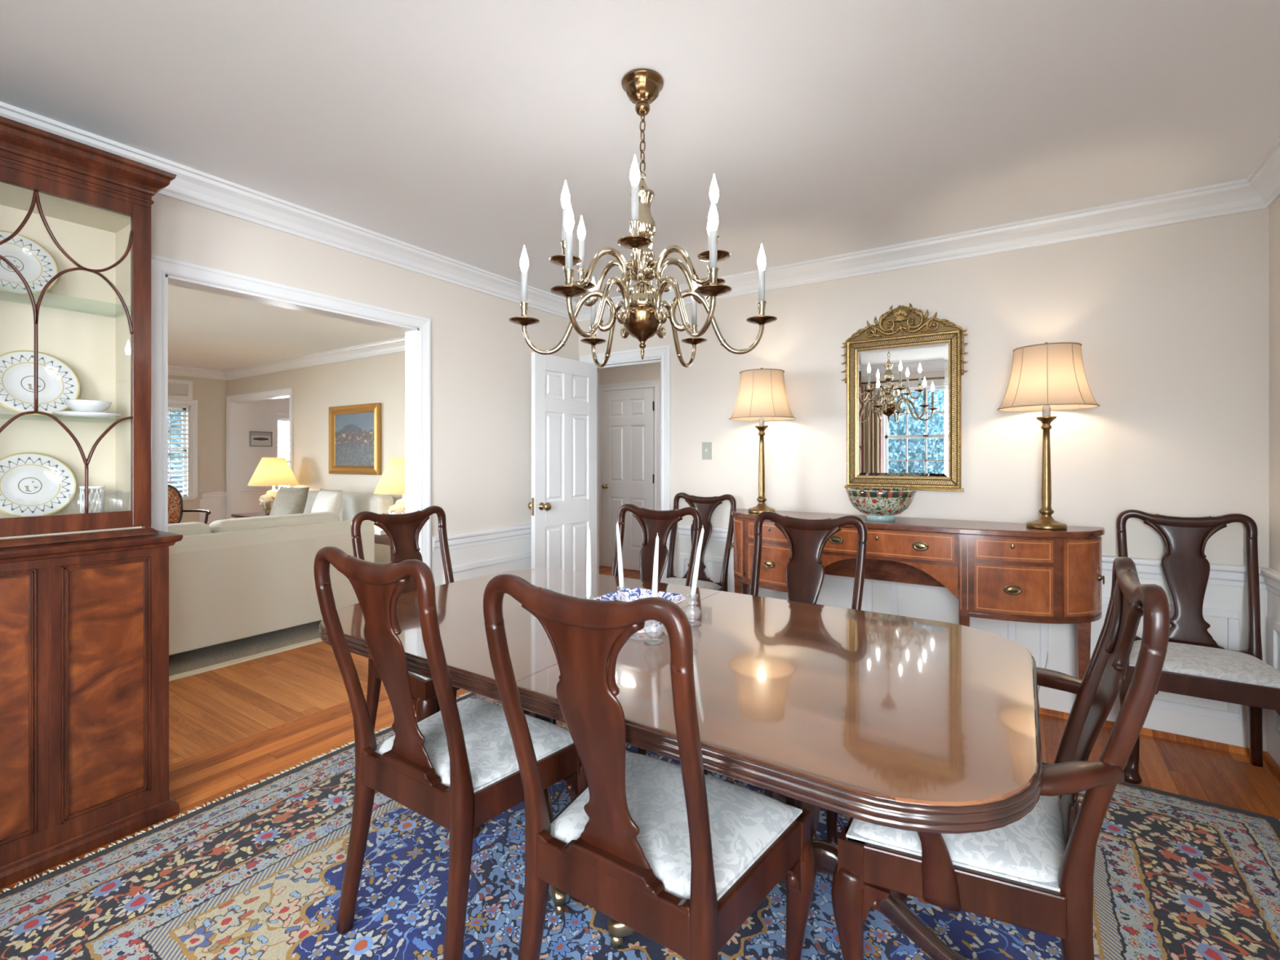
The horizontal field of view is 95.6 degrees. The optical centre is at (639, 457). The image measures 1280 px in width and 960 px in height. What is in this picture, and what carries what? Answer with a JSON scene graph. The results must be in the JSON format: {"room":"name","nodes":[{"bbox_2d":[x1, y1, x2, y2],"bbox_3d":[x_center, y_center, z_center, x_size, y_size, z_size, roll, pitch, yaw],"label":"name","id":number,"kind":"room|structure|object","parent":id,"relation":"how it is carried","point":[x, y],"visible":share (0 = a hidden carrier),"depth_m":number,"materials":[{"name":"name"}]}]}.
{"room":"dining room","nodes":[
{"label":"dining room","id":0,"kind":"room"},
{"bbox_2d":[168,374,226,523],"bbox_3d":[-7.106,0.050,5.836,0.110,2.440,5.115,0,0,33],"label":"wall","id":1,"kind":"structure","parent":0,"point":[211,394],"depth_m":7.77,"materials":[{"name":"paint"}]},
{"bbox_2d":[168,378,192,399],"bbox_3d":[-6.122,-0.875,7.214,0.014,0.250,0.940,0,0,33],"label":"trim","id":2,"kind":"structure","parent":1,"relation":"attached to","point":[189,384],"depth_m":7.50,"materials":[{"name":"paint"}]},
{"bbox_2d":[168,404,195,500],"bbox_3d":[-6.157,-0.065,7.237,0.150,1.230,1.000,0,0,33],"label":"window","id":3,"kind":"structure","parent":1,"relation":"in","point":[186,497],"depth_m":7.58,"materials":[{"name":"paint"}]},
{"bbox_2d":[168,405,189,497],"bbox_3d":[-5.987,-0.070,7.386,0.062,1.180,0.426,0,0,33],"label":"window blind","id":4,"kind":"object","parent":3,"relation":"attached to","point":[170,415],"visible":0.53,"depth_m":7.48,"materials":[{"name":"paint"}]},
{"bbox_2d":[168,398,197,497],"bbox_3d":[-6.119,-0.117,7.213,0.020,1.275,1.050,0,0,33],"label":"trim","id":5,"kind":"structure","parent":1,"relation":"attached to","point":[193,403],"depth_m":7.61,"materials":[{"name":"paint"}]},
{"bbox_2d":[168,364,226,380],"bbox_3d":[-7.024,-1.113,5.782,0.085,0.115,5.115,0,0,33],"label":"trim","id":6,"kind":"structure","parent":1,"relation":"attached to","point":[172,370],"depth_m":7.61,"materials":[{"name":"paint"}]},
{"bbox_2d":[199,498,226,525],"bbox_3d":[-5.736,0.912,7.807,0.006,0.715,0.315,0,0,33],"label":"wainscot living","id":7,"kind":"structure","parent":1,"relation":"attached to","point":[217,507],"depth_m":7.80,"materials":[{"name":"paint"}]},
{"bbox_2d":[201,491,226,499],"bbox_3d":[-5.718,0.511,7.807,0.036,0.094,0.295,0,0,33],"label":"trim","id":8,"kind":"structure","parent":1,"relation":"attached to","point":[220,495],"depth_m":7.79,"materials":[{"name":"paint"}]},
{"bbox_2d":[240,399,276,513],"bbox_3d":[-5.644,0.050,8.442,0.120,2.440,0.625,0,0,33],"label":"wall","id":9,"kind":"structure","parent":0,"point":[257,415],"depth_m":8.40,"materials":[{"name":"paint"}]},
{"bbox_2d":[240,488,278,496],"bbox_3d":[-5.579,0.511,8.399,0.036,0.094,0.625,0,0,33],"label":"trim","id":10,"kind":"structure","parent":9,"relation":"attached to","point":[260,491],"depth_m":8.39,"materials":[{"name":"paint"}]},
{"bbox_2d":[248,431,272,446],"bbox_3d":[-5.535,-0.270,8.481,0.018,0.220,0.300,0,0,33],"label":"picture","id":11,"kind":"object","parent":9,"relation":"attached to","point":[256,438],"visible":1,"depth_m":8.47,"materials":[{"name":"grey paper"}]},
{"bbox_2d":[276,397,288,413],"bbox_3d":[-5.734,0.050,10.284,0.100,2.440,2.350,0,0,33],"label":"wall","id":12,"kind":"structure","parent":0,"point":[282,404],"depth_m":9.77,"materials":[{"name":"paint"}]},
{"bbox_2d":[276,417,288,489],"bbox_3d":[-5.917,0.085,9.979,0.150,1.530,0.760,0,0,33],"label":"window","id":13,"kind":"structure","parent":12,"relation":"in","point":[280,419],"depth_m":9.80,"materials":[{"name":"paint"}]},
{"bbox_2d":[276,412,288,417],"bbox_3d":[-5.880,0.033,9.954,0.020,1.575,0.810,0,0,33],"label":"trim","id":14,"kind":"structure","parent":12,"relation":"attached to","point":[278,414],"depth_m":9.75,"materials":[{"name":"paint"}]},
{"bbox_2d":[151,193,578,569],"bbox_3d":[-1.730,0.050,2.726,0.110,2.440,4.605,0,0,33],"label":"wall","id":15,"kind":"structure","parent":0,"point":[481,360],"depth_m":3.52,"materials":[{"name":"paint"}]},
{"bbox_2d":[0,101,579,321],"bbox_3d":[-1.648,-1.113,2.672,0.085,0.115,4.385,0,0,33],"label":"trim","id":16,"kind":"structure","parent":15,"relation":"attached to","point":[190,185],"depth_m":2.74,"materials":[{"name":"paint"}]},
{"bbox_2d":[151,253,430,568],"bbox_3d":[-1.583,0.234,2.828,0.022,2.072,1.306,0,0,33],"label":"trim","id":17,"kind":"structure","parent":15,"relation":"attached to","point":[161,266],"depth_m":2.53,"materials":[{"name":"paint"}]},
{"bbox_2d":[165,274,418,532],"bbox_3d":[-1.639,0.265,2.864,0.114,2.011,1.184,0,0,33],"label":"trim","id":18,"kind":"structure","parent":15,"relation":"attached to","point":[411,334],"depth_m":3.16,"materials":[{"name":"paint"}]},
{"bbox_2d":[431,537,531,586],"bbox_3d":[-0.849,0.912,3.955,0.006,0.715,1.350,0,0,33],"label":"wainscot","id":19,"kind":"structure","parent":15,"relation":"attached to","point":[467,555],"depth_m":3.72,"materials":[{"name":"paint"}]},
{"bbox_2d":[431,523,531,552],"bbox_3d":[-0.834,0.511,3.952,0.036,0.094,1.351,0,0,33],"label":"trim","id":20,"kind":"structure","parent":15,"relation":"attached to","point":[464,540],"depth_m":3.70,"materials":[{"name":"paint"}]},
{"bbox_2d":[443,551,531,584],"bbox_3d":[-0.843,0.897,3.947,0.014,0.475,1.180,0,0,33],"label":"trim","id":21,"kind":"structure","parent":15,"relation":"attached to","point":[491,562],"depth_m":3.73,"materials":[{"name":"paint"}]},
{"bbox_2d":[599,362,660,391],"bbox_3d":[0.472,0.050,6.254,3.500,2.440,0.100,0,0,33],"label":"wall","id":22,"kind":"structure","parent":0,"point":[651,371],"depth_m":6.58,"materials":[{"name":"paint"}]},
{"bbox_2d":[601,387,654,570],"bbox_3d":[-0.153,0.249,6.548,0.712,2.030,0.110,0,0,33],"label":"door","id":23,"kind":"structure","parent":22,"relation":"in","point":[628,415],"depth_m":6.56,"materials":[{"name":"paint"}]},
{"bbox_2d":[599,380,660,566],"bbox_3d":[-0.137,0.212,6.579,0.865,2.115,0.022,0,0,33],"label":"trim","id":24,"kind":"structure","parent":22,"relation":"attached to","point":[656,384],"depth_m":6.48,"materials":[{"name":"paint"}]},
{"bbox_2d":[0,0,1279,370],"bbox_3d":[-2.697,-1.210,4.829,11.778,0.080,8.510,0,0,33],"label":"ceiling","id":25,"kind":"structure","parent":0,"point":[456,130],"depth_m":1.94,"materials":[{"name":"paint"}]},
{"bbox_2d":[508,68,777,368],"bbox_3d":[0.008,-0.737,1.810,0.834,0.866,0.735,0,0,1],"label":"chandelier","id":26,"kind":"object","parent":25,"relation":"hanging from","point":[642,317],"visible":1,"depth_m":1.77,"materials":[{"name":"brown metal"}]},
{"bbox_2d":[0,565,1279,893],"bbox_3d":[-2.360,1.295,3.888,10.178,0.050,7.310,0,0,33],"label":"floor","id":27,"kind":"structure","parent":0,"point":[1224,778],"depth_m":2.63,"materials":[{"name":"brown wood"}]},
{"bbox_2d":[0,115,182,888],"bbox_3d":[-2.171,0.127,1.594,0.380,2.282,1.390,0,0,33],"label":"china cabinet","id":28,"kind":"object","parent":27,"relation":"on","point":[84,597],"visible":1,"depth_m":1.94,"materials":[{"name":"brown wood"}]},
{"bbox_2d":[0,230,58,294],"bbox_3d":[-2.084,-0.648,1.928,0.056,0.214,0.221,0,0,31],"label":"dinner plate","id":29,"kind":"object","parent":28,"relation":"on","point":[36,264],"visible":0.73,"depth_m":1.96,"materials":[{"name":"white ceramic"}]},
{"bbox_2d":[0,452,76,516],"bbox_3d":[-2.060,0.093,1.964,0.058,0.220,0.226,0,0,31],"label":"dinner plate","id":30,"kind":"object","parent":28,"relation":"in","point":[32,484],"visible":0.98,"depth_m":1.98,"materials":[{"name":"white ceramic"}]},
{"bbox_2d":[0,350,79,415],"bbox_3d":[-2.056,-0.253,1.970,0.059,0.225,0.231,0,0,31],"label":"dinner plate","id":31,"kind":"object","parent":28,"relation":"on","point":[58,382],"visible":0.9,"depth_m":1.98,"materials":[{"name":"white ceramic"}]},
{"bbox_2d":[51,411,122,418],"bbox_3d":[-1.909,-0.145,2.009,0.180,0.015,0.180,0,0,33],"label":"plate","id":32,"kind":"object","parent":28,"relation":"on","point":[68,414],"visible":1,"depth_m":1.97,"materials":[{"name":"white ceramic"}]},
{"bbox_2d":[62,399,111,412],"bbox_3d":[-1.909,-0.174,2.009,0.124,0.041,0.124,0,0,33],"label":"bowl","id":33,"kind":"object","parent":32,"relation":"on","point":[76,405],"visible":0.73,"depth_m":1.97,"materials":[{"name":"white ceramic"}]},
{"bbox_2d":[79,485,104,513],"bbox_3d":[-1.964,0.153,2.081,0.066,0.104,0.066,0,0,33],"label":"vase","id":34,"kind":"object","parent":28,"relation":"on","point":[81,487],"visible":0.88,"depth_m":2.06,"materials":[{"name":"white ceramic"}]},
{"bbox_2d":[168,484,211,524],"bbox_3d":[-5.127,0.770,6.284,0.540,0.973,0.701,0,0,23],"label":"floral armchair","id":35,"kind":"object","parent":27,"relation":"on","point":[175,510],"visible":0.22,"depth_m":6.54,"materials":[{"name":"fabric"}]},
{"bbox_2d":[168,620,322,681],"bbox_3d":[-4.229,1.264,3.977,3.360,0.010,3.580,0,0,33],"label":"rug","id":36,"kind":"object","parent":27,"relation":"on","point":[183,664],"visible":0.02,"depth_m":3.79,"materials":[{"name":"fabric"}]},
{"bbox_2d":[168,511,374,655],"bbox_3d":[-3.234,0.837,3.560,0.920,0.843,2.880,0,0,33],"label":"sofa","id":37,"kind":"object","parent":36,"relation":"on","point":[230,580],"visible":0.56,"depth_m":3.80,"materials":[{"name":"fabric"}]},
{"bbox_2d":[168,521,211,535],"bbox_3d":[-3.038,0.593,3.430,0.190,0.355,0.830,0,0,33],"label":"cushion","id":38,"kind":"object","parent":37,"relation":"on","point":[193,527],"depth_m":3.63,"materials":[{"name":"fabric"}]},
{"bbox_2d":[208,511,339,533],"bbox_3d":[-2.573,0.593,4.136,0.190,0.355,0.830,0,0,33],"label":"cushion","id":39,"kind":"object","parent":37,"relation":"on","point":[267,522],"depth_m":4.03,"materials":[{"name":"fabric"}]},
{"bbox_2d":[231,511,269,518],"bbox_3d":[-4.258,0.955,6.620,0.540,0.630,0.500,0,0,33],"label":"end table","id":40,"kind":"object","parent":27,"relation":"on","point":[259,513],"visible":0.06,"depth_m":6.50,"materials":[{"name":"brown wood"}]},
{"bbox_2d":[247,457,298,514],"bbox_3d":[-4.169,0.318,6.609,0.500,0.640,0.500,0,0,33],"label":"lamp","id":41,"kind":"object","parent":40,"relation":"on","point":[270,471],"visible":0.72,"depth_m":6.48,"materials":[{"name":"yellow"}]},
{"bbox_2d":[257,487,278,514],"bbox_3d":[-4.169,0.488,6.609,0.296,0.300,0.296,0,0,33],"label":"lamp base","id":42,"kind":"object","parent":41,"relation":"attached to","point":[265,501],"depth_m":6.49,"materials":[{"name":"beige ceramic"}]},
{"bbox_2d":[229,490,393,564],"bbox_3d":[-3.342,0.780,5.829,1.800,0.820,0.850,0,0,33],"label":"loveseat","id":43,"kind":"object","parent":27,"relation":"on","point":[353,504],"visible":0.05,"depth_m":5.72,"materials":[{"name":"beige fabric"}]},
{"bbox_2d":[269,485,309,515],"bbox_3d":[-3.617,0.540,5.957,0.500,0.478,0.217,0,0,28],"label":"throw pillow","id":44,"kind":"object","parent":43,"relation":"on","point":[287,500],"visible":0.58,"depth_m":5.89,"materials":[{"name":"beige fabric"}]},
{"bbox_2d":[311,488,342,515],"bbox_3d":[-3.039,0.540,5.599,0.480,0.465,0.202,0,0,39],"label":"throw pillow","id":45,"kind":"object","parent":43,"relation":"on","point":[326,500],"visible":0.4,"depth_m":5.50,"materials":[{"name":"white fabric"}]},
{"bbox_2d":[374,534,393,562],"bbox_3d":[-2.132,0.955,5.121,0.540,0.630,0.500,0,0,33],"label":"end table","id":46,"kind":"object","parent":27,"relation":"on","point":[379,539],"visible":0.02,"depth_m":4.85,"materials":[{"name":"brown wood"}]},
{"bbox_2d":[373,524,386,534],"bbox_3d":[-2.184,0.608,4.952,0.320,0.060,0.240,0,0,33],"label":"book stack","id":47,"kind":"object","parent":46,"relation":"on","point":[378,531],"visible":0.14,"depth_m":4.81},
{"bbox_2d":[373,457,404,514],"bbox_3d":[-2.099,0.318,5.171,0.500,0.640,0.500,0,0,33],"label":"lamp","id":48,"kind":"object","parent":46,"relation":"on","point":[392,482],"visible":0.41,"depth_m":5.01,"materials":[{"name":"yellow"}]},
{"bbox_2d":[386,495,404,514],"bbox_3d":[-2.099,0.488,5.171,0.296,0.300,0.296,0,0,33],"label":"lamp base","id":49,"kind":"object","parent":48,"relation":"attached to","point":[398,508],"depth_m":5.06,"materials":[{"name":"beige ceramic"}]},
{"bbox_2d":[0,691,1279,959],"bbox_3d":[0.088,1.265,1.699,3.284,0.008,2.918,0,0,33],"label":"rug","id":50,"kind":"object","parent":27,"relation":"on","point":[256,872],"visible":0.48,"depth_m":1.66,"materials":[{"name":"fabric"}]},
{"bbox_2d":[351,505,460,730],"bbox_3d":[-0.843,0.743,2.437,0.554,1.034,0.550,0,0,33],"label":"dining chair","id":51,"kind":"object","parent":50,"relation":"on","point":[403,530],"visible":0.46,"depth_m":2.50,"materials":[{"name":"brown wood"}]},
{"bbox_2d":[313,546,587,959],"bbox_3d":[-0.501,0.743,1.596,0.550,1.034,0.554,0,0,33],"label":"dining chair","id":52,"kind":"object","parent":50,"relation":"on","point":[456,767],"visible":0.94,"depth_m":1.44,"materials":[{"name":"brown wood"}]},
{"bbox_2d":[552,503,702,755],"bbox_3d":[-0.057,0.743,2.536,0.550,1.034,0.554,0,0,33],"label":"dining chair","id":53,"kind":"object","parent":50,"relation":"on","point":[651,522],"visible":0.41,"depth_m":2.72,"materials":[{"name":"brown wood"}]},
{"bbox_2d":[483,573,816,959],"bbox_3d":[0.029,0.743,1.246,0.550,1.034,0.554,0,0,33],"label":"dining chair","id":54,"kind":"object","parent":50,"relation":"on","point":[681,857],"visible":1,"depth_m":1.10,"materials":[{"name":"brown wood"}]},
{"bbox_2d":[318,568,1043,959],"bbox_3d":[0.010,0.879,1.763,1.981,0.738,1.111,0,0,33],"label":"dining table","id":55,"kind":"object","parent":50,"relation":"on","point":[892,721],"visible":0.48,"depth_m":1.29,"materials":[{"name":"brown wood"}]},
{"bbox_2d":[592,587,686,633],"bbox_3d":[-0.002,0.468,1.754,0.236,0.084,0.236,0,0,33],"label":"square bowl","id":56,"kind":"object","parent":55,"relation":"on","point":[627,594],"visible":0.39,"depth_m":1.83,"materials":[{"name":"white ceramic"}]},
{"bbox_3d":[0.038,0.465,1.601,0.055,0.090,0.055,0,0,33],"label":"candle holder","id":57,"kind":"object","parent":55,"relation":"on","visible":0},
{"bbox_2d":[651,533,658,597],"bbox_3d":[0.041,0.318,1.599,0.024,0.222,0.016,0,0,33],"label":"taper candle","id":58,"kind":"object","parent":57,"relation":"in","point":[655,580],"visible":0.8,"depth_m":1.59,"materials":[{"name":"white wax"}]},
{"bbox_3d":[0.161,0.465,1.781,0.055,0.090,0.055,0,0,33],"label":"candle holder","id":59,"kind":"object","parent":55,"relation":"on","visible":0},
{"bbox_2d":[689,527,704,598],"bbox_3d":[0.175,0.319,1.778,0.044,0.223,0.017,0,0,12],"label":"taper candle","id":60,"kind":"object","parent":59,"relation":"in","point":[693,591],"visible":1,"depth_m":1.77,"materials":[{"name":"white wax"}]},
{"bbox_3d":[-0.155,0.465,1.762,0.055,0.090,0.055,0,0,33],"label":"candle holder","id":61,"kind":"object","parent":55,"relation":"on","visible":0},
{"bbox_2d":[586,525,591,599],"bbox_3d":[-0.155,0.318,1.762,0.016,0.222,0.016,0,0,33],"label":"taper candle","id":62,"kind":"object","parent":61,"relation":"in","point":[588,577],"visible":0.95,"depth_m":1.76,"materials":[{"name":"white wax"}]},
{"bbox_3d":[-0.059,0.465,1.890,0.055,0.090,0.055,0,0,33],"label":"candle holder","id":63,"kind":"object","parent":55,"relation":"on","visible":0},
{"bbox_2d":[616,520,624,589],"bbox_3d":[-0.065,0.318,1.894,0.030,0.223,0.016,0,0,33],"label":"taper candle","id":64,"kind":"object","parent":63,"relation":"in","point":[621,584],"visible":1,"depth_m":1.89,"materials":[{"name":"white wax"}]},
{"bbox_2d":[703,511,867,844],"bbox_3d":[0.539,0.743,2.143,0.550,1.034,0.554,0,0,33],"label":"dining chair","id":65,"kind":"object","parent":50,"relation":"on","point":[806,539],"visible":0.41,"depth_m":2.32,"materials":[{"name":"brown wood"}]},
{"bbox_2d":[831,556,1169,959],"bbox_3d":[0.789,0.743,1.318,0.554,1.034,0.704,0,0,33],"label":"armchair","id":66,"kind":"object","parent":50,"relation":"on","point":[1035,872],"visible":0.82,"depth_m":1.13,"materials":[{"name":"brown wood"}]},
{"bbox_2d":[660,492,736,591],"bbox_3d":[0.285,0.756,3.664,0.550,1.034,0.554,0,0,33],"label":"dining chair","id":67,"kind":"object","parent":27,"relation":"on","point":[706,506],"visible":0.48,"depth_m":3.80,"materials":[{"name":"brown wood"}]},
{"bbox_2d":[729,508,1105,679],"bbox_3d":[1.293,0.799,3.076,1.870,0.938,0.410,0,0,33],"label":"sideboard","id":68,"kind":"object","parent":27,"relation":"on","point":[1010,571],"visible":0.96,"depth_m":2.70,"materials":[{"name":"brown wood"}]},
{"bbox_2d":[728,367,795,513],"bbox_3d":[0.732,-0.105,3.489,0.392,0.870,0.392,0,0,28],"label":"table lamp","id":69,"kind":"object","parent":68,"relation":"on","point":[762,397],"visible":0.98,"depth_m":3.38,"materials":[{"name":"beige fabric"}]},
{"bbox_2d":[759,417,764,425],"bbox_3d":[0.732,-0.230,3.489,0.034,0.080,0.034,0,0,33],"label":"bulb","id":70,"kind":"object","parent":69,"relation":"on","point":[762,420],"depth_m":3.47,"materials":[{"name":"white glass"}]},
{"bbox_2d":[844,487,916,521],"bbox_3d":[1.274,0.248,3.077,0.352,0.164,0.352,0,0,33],"label":"porcelain bowl","id":71,"kind":"object","parent":68,"relation":"on","point":[878,504],"visible":1,"depth_m":2.97,"materials":[{"name":"multicoloured ceramic"}]},
{"bbox_2d":[997,342,1099,529],"bbox_3d":[1.905,-0.105,2.721,0.392,0.870,0.392,0,0,28],"label":"table lamp","id":72,"kind":"object","parent":68,"relation":"on","point":[1046,377],"visible":1,"depth_m":2.63,"materials":[{"name":"white fabric"}]},
{"bbox_2d":[1041,404,1050,416],"bbox_3d":[1.905,-0.230,2.721,0.034,0.080,0.034,0,0,33],"label":"bulb","id":73,"kind":"object","parent":72,"relation":"on","point":[1046,410],"depth_m":2.71,"materials":[{"name":"white glass"}]},
{"bbox_2d":[1116,509,1279,783],"bbox_3d":[2.262,0.756,2.354,0.550,1.034,0.554,0,0,33],"label":"dining chair","id":74,"kind":"object","parent":27,"relation":"on","point":[1195,665],"visible":0.88,"depth_m":2.39,"materials":[{"name":"brown wood"}]},
{"bbox_2d":[226,208,1269,567],"bbox_3d":[-1.465,0.050,5.244,10.178,2.440,0.110,0,0,33],"label":"wall","id":75,"kind":"structure","parent":0,"point":[1171,322],"depth_m":2.92,"materials":[{"name":"paint"}]},
{"bbox_2d":[226,387,293,519],"bbox_3d":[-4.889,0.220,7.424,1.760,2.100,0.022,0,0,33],"label":"trim","id":76,"kind":"structure","parent":75,"relation":"attached to","point":[285,391],"depth_m":7.57,"materials":[{"name":"paint"}]},
{"bbox_2d":[222,336,404,380],"bbox_3d":[-3.133,-1.113,6.228,6.090,0.115,0.085,0,0,33],"label":"trim","id":77,"kind":"structure","parent":75,"relation":"attached to","point":[396,344],"depth_m":6.51,"materials":[{"name":"paint"}]},
{"bbox_2d":[328,402,381,475],"bbox_3d":[-3.059,-0.190,6.203,0.940,0.740,0.045,0,0,33],"label":"framed painting","id":78,"kind":"object","parent":75,"relation":"attached to","point":[354,431],"visible":1,"depth_m":6.19,"materials":[{"name":"gold metal"}]},
{"bbox_2d":[528,351,597,573],"bbox_3d":[-0.526,0.278,4.154,0.184,1.965,0.662,0,0,35],"label":"door","id":79,"kind":"structure","parent":75,"relation":"in","point":[563,505],"depth_m":4.12,"materials":[{"name":"paint"}]},
{"bbox_2d":[580,345,671,579],"bbox_3d":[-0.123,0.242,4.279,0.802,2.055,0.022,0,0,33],"label":"trim","id":80,"kind":"structure","parent":75,"relation":"attached to","point":[664,351],"depth_m":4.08,"materials":[{"name":"paint"}]},
{"bbox_2d":[702,442,711,459],"bbox_3d":[0.447,-0.045,3.905,0.072,0.116,0.018,0,0,33],"label":"light switch","id":81,"kind":"object","parent":75,"relation":"attached to","point":[706,446],"visible":1,"depth_m":3.90,"materials":[{"name":"grey plastic"}]},
{"bbox_2d":[840,302,968,491],"bbox_3d":[1.448,-0.337,3.223,0.653,1.031,0.055,0,0,33],"label":"wall mirror","id":82,"kind":"object","parent":75,"relation":"attached to","point":[904,371],"visible":1,"depth_m":3.22,"materials":[{"name":"brown mirror"}]},
{"bbox_2d":[857,342,948,476],"bbox_3d":[1.456,-0.255,3.234,0.472,0.728,0.003,0,0,33],"label":"mirror glass","id":83,"kind":"object","parent":82,"relation":"attached to","point":[903,388],"depth_m":3.23,"materials":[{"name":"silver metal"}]},
{"bbox_2d":[578,177,1266,322],"bbox_3d":[1.069,-1.113,3.455,3.758,0.115,0.085,0,0,33],"label":"trim","id":84,"kind":"structure","parent":75,"relation":"attached to","point":[1233,197],"depth_m":2.93,"materials":[{"name":"paint"}]},
{"bbox_2d":[680,552,1239,721],"bbox_3d":[1.426,0.897,3.255,2.755,0.475,0.014,0,0,33],"label":"trim","id":85,"kind":"structure","parent":75,"relation":"attached to","point":[1233,713],"depth_m":2.62,"materials":[{"name":"paint"}]},
{"bbox_2d":[673,537,1267,751],"bbox_3d":[1.442,0.912,3.256,2.916,0.715,0.006,0,0,33],"label":"wainscot","id":86,"kind":"structure","parent":75,"relation":"attached to","point":[915,601],"depth_m":2.83,"materials":[{"name":"paint"}]},
{"bbox_2d":[1037,648,1048,709],"bbox_3d":[1.989,0.995,2.869,0.047,0.491,0.019,0,0,0],"label":"lamp cord","id":87,"kind":"object","parent":86,"relation":"attached to","point":[1046,649],"visible":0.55,"depth_m":2.86,"materials":[{"name":"beige plastic"}]},
{"bbox_2d":[675,524,1266,589],"bbox_3d":[1.436,0.511,3.243,2.911,0.094,0.036,0,0,33],"label":"trim","id":88,"kind":"structure","parent":75,"relation":"attached to","point":[1225,575],"depth_m":2.64,"materials":[{"name":"paint"}]},
{"bbox_2d":[1038,706,1266,755],"bbox_3d":[1.437,1.257,3.244,2.911,0.026,0.020,0,0,33],"label":"baseboard","id":89,"kind":"structure","parent":75,"relation":"attached to","point":[1146,731],"depth_m":2.60,"materials":[{"name":"brown wood"}]},
{"bbox_2d":[1269,197,1279,572],"bbox_3d":[1.468,0.050,0.550,0.110,2.440,4.495,0,0,33],"label":"wall","id":90,"kind":"structure","parent":0,"point":[1274,210],"depth_m":2.40,"materials":[{"name":"paint"}]},
{"bbox_2d":[1247,137,1279,208],"bbox_3d":[1.417,-1.113,0.649,0.085,0.115,4.385,0,0,33],"label":"trim","id":91,"kind":"structure","parent":90,"relation":"attached to","point":[1264,178],"depth_m":2.33,"materials":[{"name":"paint"}]},
{"bbox_2d":[1259,567,1279,596],"bbox_3d":[1.639,0.511,0.940,0.036,0.094,3.655,0,0,33],"label":"trim","id":92,"kind":"structure","parent":90,"relation":"attached to","point":[1271,576],"depth_m":2.37,"materials":[{"name":"paint"}]},
{"bbox_2d":[1262,751,1279,780],"bbox_3d":[1.440,1.257,0.635,0.020,0.026,4.385,0,0,33],"label":"baseboard","id":93,"kind":"structure","parent":90,"relation":"attached to","point":[1269,761],"depth_m":2.37,"materials":[{"name":"brown wood"}]},
{"bbox_2d":[1267,590,1279,766],"bbox_3d":[1.449,0.912,0.625,0.006,0.715,4.379,0,0,33],"label":"wainscot","id":94,"kind":"structure","parent":90,"relation":"attached to","point":[1273,600],"depth_m":2.40,"materials":[{"name":"paint"}]},
{"bbox_2d":[1270,617,1279,743],"bbox_3d":[1.931,0.897,1.374,0.014,0.475,2.420,0,0,33],"label":"trim","id":95,"kind":"structure","parent":90,"relation":"attached to","point":[1274,624],"depth_m":2.36,"materials":[{"name":"paint"}]},
{"label":"outside","id":96,"kind":"structure","parent":0,"visible":0},
{"bbox_3d":[-4.999,1.645,1.502,22.000,0.150,21.000,0,0,33],"label":"ground","id":97,"kind":"structure","parent":96,"visible":0},
{"bbox_2d":[168,411,182,493],"bbox_3d":[-10.056,-0.484,9.245,2.898,4.108,5.666,0,0,33],"label":"shrub","id":98,"kind":"object","parent":97,"relation":"on","point":[171,412],"visible":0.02,"depth_m":10.43,"materials":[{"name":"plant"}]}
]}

